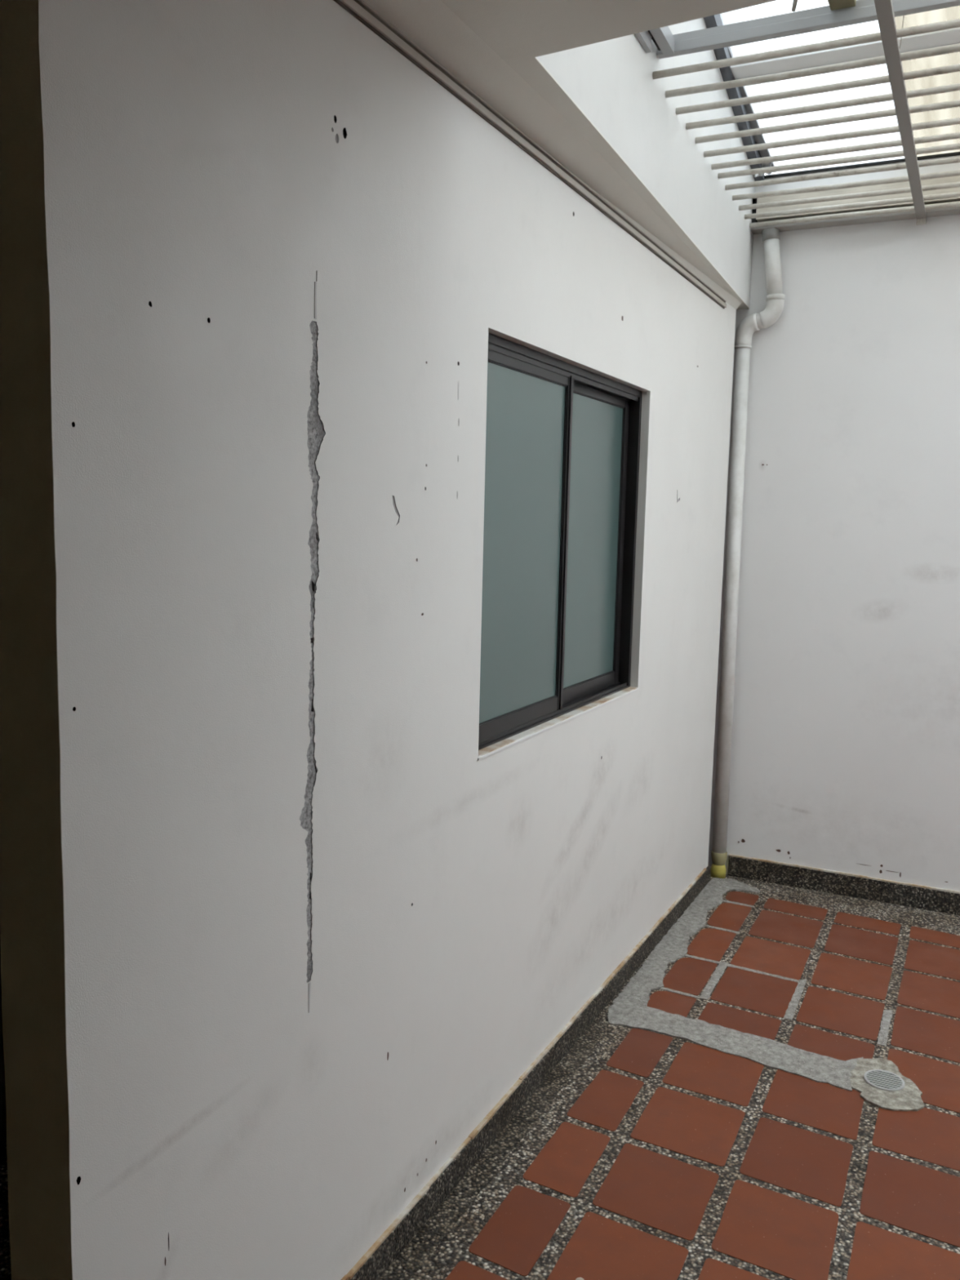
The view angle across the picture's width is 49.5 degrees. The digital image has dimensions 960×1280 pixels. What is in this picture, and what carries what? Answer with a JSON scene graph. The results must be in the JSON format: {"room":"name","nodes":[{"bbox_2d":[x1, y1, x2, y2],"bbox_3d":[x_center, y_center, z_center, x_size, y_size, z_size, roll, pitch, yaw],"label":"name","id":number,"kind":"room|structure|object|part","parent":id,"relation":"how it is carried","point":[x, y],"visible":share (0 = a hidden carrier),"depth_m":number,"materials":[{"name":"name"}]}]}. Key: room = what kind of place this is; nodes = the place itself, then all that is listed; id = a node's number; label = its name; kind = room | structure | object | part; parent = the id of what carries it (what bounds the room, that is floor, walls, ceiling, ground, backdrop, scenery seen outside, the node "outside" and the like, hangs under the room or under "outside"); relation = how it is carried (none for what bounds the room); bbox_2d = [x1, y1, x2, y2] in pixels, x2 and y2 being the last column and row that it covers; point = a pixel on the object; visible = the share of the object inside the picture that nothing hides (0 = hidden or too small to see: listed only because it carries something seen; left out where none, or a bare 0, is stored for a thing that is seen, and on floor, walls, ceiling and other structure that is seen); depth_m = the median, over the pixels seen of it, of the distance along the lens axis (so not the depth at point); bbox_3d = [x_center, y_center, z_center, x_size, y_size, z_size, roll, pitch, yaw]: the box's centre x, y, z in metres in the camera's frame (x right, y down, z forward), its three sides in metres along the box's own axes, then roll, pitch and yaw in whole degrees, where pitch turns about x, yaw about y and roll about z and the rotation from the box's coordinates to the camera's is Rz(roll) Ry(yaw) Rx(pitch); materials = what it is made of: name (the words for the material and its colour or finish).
{"room":"covered patio","nodes":[
{"label":"covered patio","id":0,"kind":"room"},
{"bbox_2d":[0,944,6,1146],"bbox_3d":[-0.597,-0.119,3.885,0.100,2.600,3.200,5,7,26],"label":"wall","id":1,"kind":"structure","parent":0,"point":[2,1090],"depth_m":2.69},
{"bbox_2d":[0,0,736,1279],"bbox_3d":[0.201,-0.003,3.060,0.129,2.600,3.695,5,7,26],"label":"wall","id":2,"kind":"structure","parent":0,"point":[277,939],"depth_m":1.81,"materials":[{"name":"white paint"}]},
{"bbox_2d":[341,866,711,1279],"bbox_3d":[0.237,1.251,3.181,0.014,0.083,3.685,5,7,26],"label":"baseboard","id":3,"kind":"structure","parent":2,"relation":"attached to","point":[374,1263],"depth_m":2.83,"materials":[{"name":"stone"}]},
{"bbox_2d":[333,0,726,308],"bbox_3d":[0.246,-1.233,2.792,0.009,0.034,3.480,5,7,26],"label":"trim","id":4,"kind":"structure","parent":2,"relation":"attached to","point":[360,10],"depth_m":2.39,"materials":[{"name":"beige plastic"}]},
{"bbox_2d":[477,332,642,759],"bbox_3d":[0.241,-0.280,3.067,0.108,1.030,1.258,5,7,26],"label":"window","id":5,"kind":"structure","parent":2,"relation":"in","point":[562,438],"depth_m":2.98,"materials":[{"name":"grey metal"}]},
{"bbox_3d":[0.116,-0.257,2.808,0.006,0.910,0.531,5,7,26],"label":"pane","id":6,"kind":"part","parent":5,"relation":"part of","materials":[{"name":"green glass"}]},
{"bbox_3d":[0.113,-0.248,2.804,0.022,0.986,0.613,5,7,26],"label":"sliding sash","id":7,"kind":"part","parent":5,"relation":"part of","materials":[{"name":"brown metal"}]},
{"bbox_3d":[0.263,0.226,3.111,0.028,0.005,1.252,5,7,26],"label":"sill","id":8,"kind":"part","parent":5,"relation":"part of","materials":[{"name":"paint"}]},
{"bbox_3d":[0.354,-0.314,3.345,0.006,0.910,0.534,5,7,26],"label":"pane","id":9,"kind":"part","parent":5,"relation":"part of","materials":[{"name":"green glass"}]},
{"bbox_3d":[0.354,-0.306,3.345,0.022,0.986,0.606,5,7,26],"label":"sliding sash","id":10,"kind":"part","parent":5,"relation":"part of","materials":[{"name":"brown metal"}]},
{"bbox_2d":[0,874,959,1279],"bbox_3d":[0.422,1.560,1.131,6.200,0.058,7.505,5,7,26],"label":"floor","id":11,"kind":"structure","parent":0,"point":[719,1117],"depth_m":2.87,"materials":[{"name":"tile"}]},
{"bbox_2d":[863,1069,904,1091],"bbox_3d":[1.207,1.315,3.110,0.114,0.004,0.114,5,7,26],"label":"floor drain","id":12,"kind":"object","parent":11,"relation":"on","point":[884,1080],"visible":1,"depth_m":3.11,"materials":[{"name":"silver metal"}]},
{"bbox_2d":[363,0,776,310],"bbox_3d":[0.519,-1.089,0.833,6.450,0.149,7.450,5,7,26],"label":"ceiling","id":13,"kind":"structure","parent":0,"point":[493,47],"depth_m":2.14,"materials":[{"name":"paint"}]},
{"bbox_2d":[537,8,761,306],"bbox_3d":[0.523,-1.862,3.410,0.468,1.016,2.714,5,7,26],"label":"wall","id":14,"kind":"structure","parent":0,"point":[611,82],"depth_m":3.25,"materials":[{"name":"white paint"}]},
{"bbox_2d":[703,13,776,181],"bbox_3d":[0.632,-2.132,3.217,0.233,0.547,2.890,5,7,26],"label":"beam","id":15,"kind":"structure","parent":14,"relation":"attached to","point":[715,20],"depth_m":4.00,"materials":[{"name":"grey metal"}]},
{"bbox_2d":[752,162,771,177],"bbox_3d":[1.203,-2.023,4.464,0.091,0.073,0.024,5,7,26],"label":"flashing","id":16,"kind":"object","parent":15,"relation":"attached to","point":[767,164],"visible":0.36,"depth_m":4.46,"materials":[{"name":"grey"}]},
{"bbox_2d":[634,0,959,58],"bbox_3d":[2.123,-1.493,1.684,4.072,0.090,0.975,5,7,26],"label":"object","id":17,"kind":"object","parent":14,"relation":"attached to","point":[668,45],"visible":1,"depth_m":2.84,"materials":[{"name":"grey metal"}]},
{"bbox_3d":[0.351,-1.646,2.541,0.030,0.040,0.948,4,7,23],"label":"rail","id":18,"kind":"part","parent":17,"relation":"part of","materials":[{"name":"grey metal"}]},
{"bbox_2d":[827,0,856,10],"bbox_3d":[0.939,-1.697,2.707,0.064,0.059,0.114,5,7,26],"label":"wooden block","id":19,"kind":"object","parent":17,"relation":"on","point":[833,4],"visible":1,"depth_m":2.74,"materials":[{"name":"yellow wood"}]},
{"bbox_2d":[730,26,959,79],"bbox_3d":[2.680,-1.922,2.931,4.240,0.043,0.114,5,7,26],"label":"purlin","id":20,"kind":"object","parent":14,"relation":"attached to","point":[951,36],"visible":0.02,"depth_m":3.63,"materials":[{"name":"white metal"}]},
{"bbox_3d":[0.861,-2.135,3.096,0.590,0.541,3.180,5,7,26],"label":"sheet","id":21,"kind":"object","parent":20,"relation":"on","visible":0},
{"bbox_2d":[791,0,797,11],"bbox_3d":[0.834,-1.681,2.763,0.012,0.026,0.012,2,7,4],"label":"hook","id":22,"kind":"object","parent":21,"relation":"hanging from","point":[795,2],"visible":1,"depth_m":2.76,"materials":[{"name":"grey metal"}]},
{"bbox_2d":[707,155,959,891],"bbox_3d":[2.192,-0.384,4.338,6.450,3.150,0.151,5,7,26],"label":"wall","id":23,"kind":"structure","parent":0,"point":[845,757],"depth_m":4.54,"materials":[{"name":"white paint"}]},
{"bbox_2d":[710,227,785,878],"bbox_3d":[1.202,-0.334,4.703,0.209,2.920,0.078,5,7,26],"label":"downpipe","id":24,"kind":"object","parent":23,"relation":"attached to","point":[773,310],"visible":0.99,"depth_m":4.69,"materials":[{"name":"white plastic"}]},
{"bbox_2d":[711,850,727,865],"bbox_3d":[1.122,1.020,4.886,0.073,0.060,0.073,5,7,26],"label":"socket","id":25,"kind":"object","parent":24,"relation":"attached to","point":[718,857],"depth_m":4.86,"materials":[{"name":"beige plastic"}]},
{"bbox_2d":[652,0,959,227],"bbox_3d":[2.470,-1.506,2.473,4.167,0.059,2.652,5,7,26],"label":"pergola slats","id":26,"kind":"object","parent":23,"relation":"attached to","point":[888,34],"visible":1,"depth_m":3.33,"materials":[{"name":"beige paint"}]},
{"bbox_2d":[728,853,959,915],"bbox_3d":[3.021,1.210,3.998,4.135,0.103,0.014,5,7,26],"label":"baseboard","id":27,"kind":"structure","parent":23,"relation":"attached to","point":[909,895],"depth_m":4.67,"materials":[{"name":"stone"}]},
{"bbox_2d":[750,175,959,234],"bbox_3d":[3.045,-1.705,3.635,4.178,0.142,0.087,5,7,26],"label":"gutter","id":28,"kind":"object","parent":23,"relation":"attached to","point":[954,210],"visible":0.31,"depth_m":4.34,"materials":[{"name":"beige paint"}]},
{"bbox_2d":[764,151,959,178],"bbox_3d":[3.072,-1.871,3.643,4.180,0.008,0.020,5,7,26],"label":"trim","id":29,"kind":"structure","parent":23,"relation":"attached to","point":[955,153],"depth_m":4.37,"materials":[{"name":"black"}]},
{"bbox_2d":[894,5,959,156],"bbox_3d":[1.504,-2.082,2.778,0.852,0.541,3.180,5,7,26],"label":"sheet","id":30,"kind":"object","parent":23,"relation":"on","point":[953,12],"visible":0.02,"depth_m":3.81,"materials":[{"name":"white plastic"}]},
{"bbox_2d":[899,15,904,48],"bbox_3d":[1.198,-1.869,2.918,0.028,0.466,0.077,4,7,21],"label":"hanging wire","id":31,"kind":"object","parent":30,"relation":"hanging from","point":[904,15],"visible":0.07,"depth_m":2.93,"materials":[{"name":"grey"}]}
]}

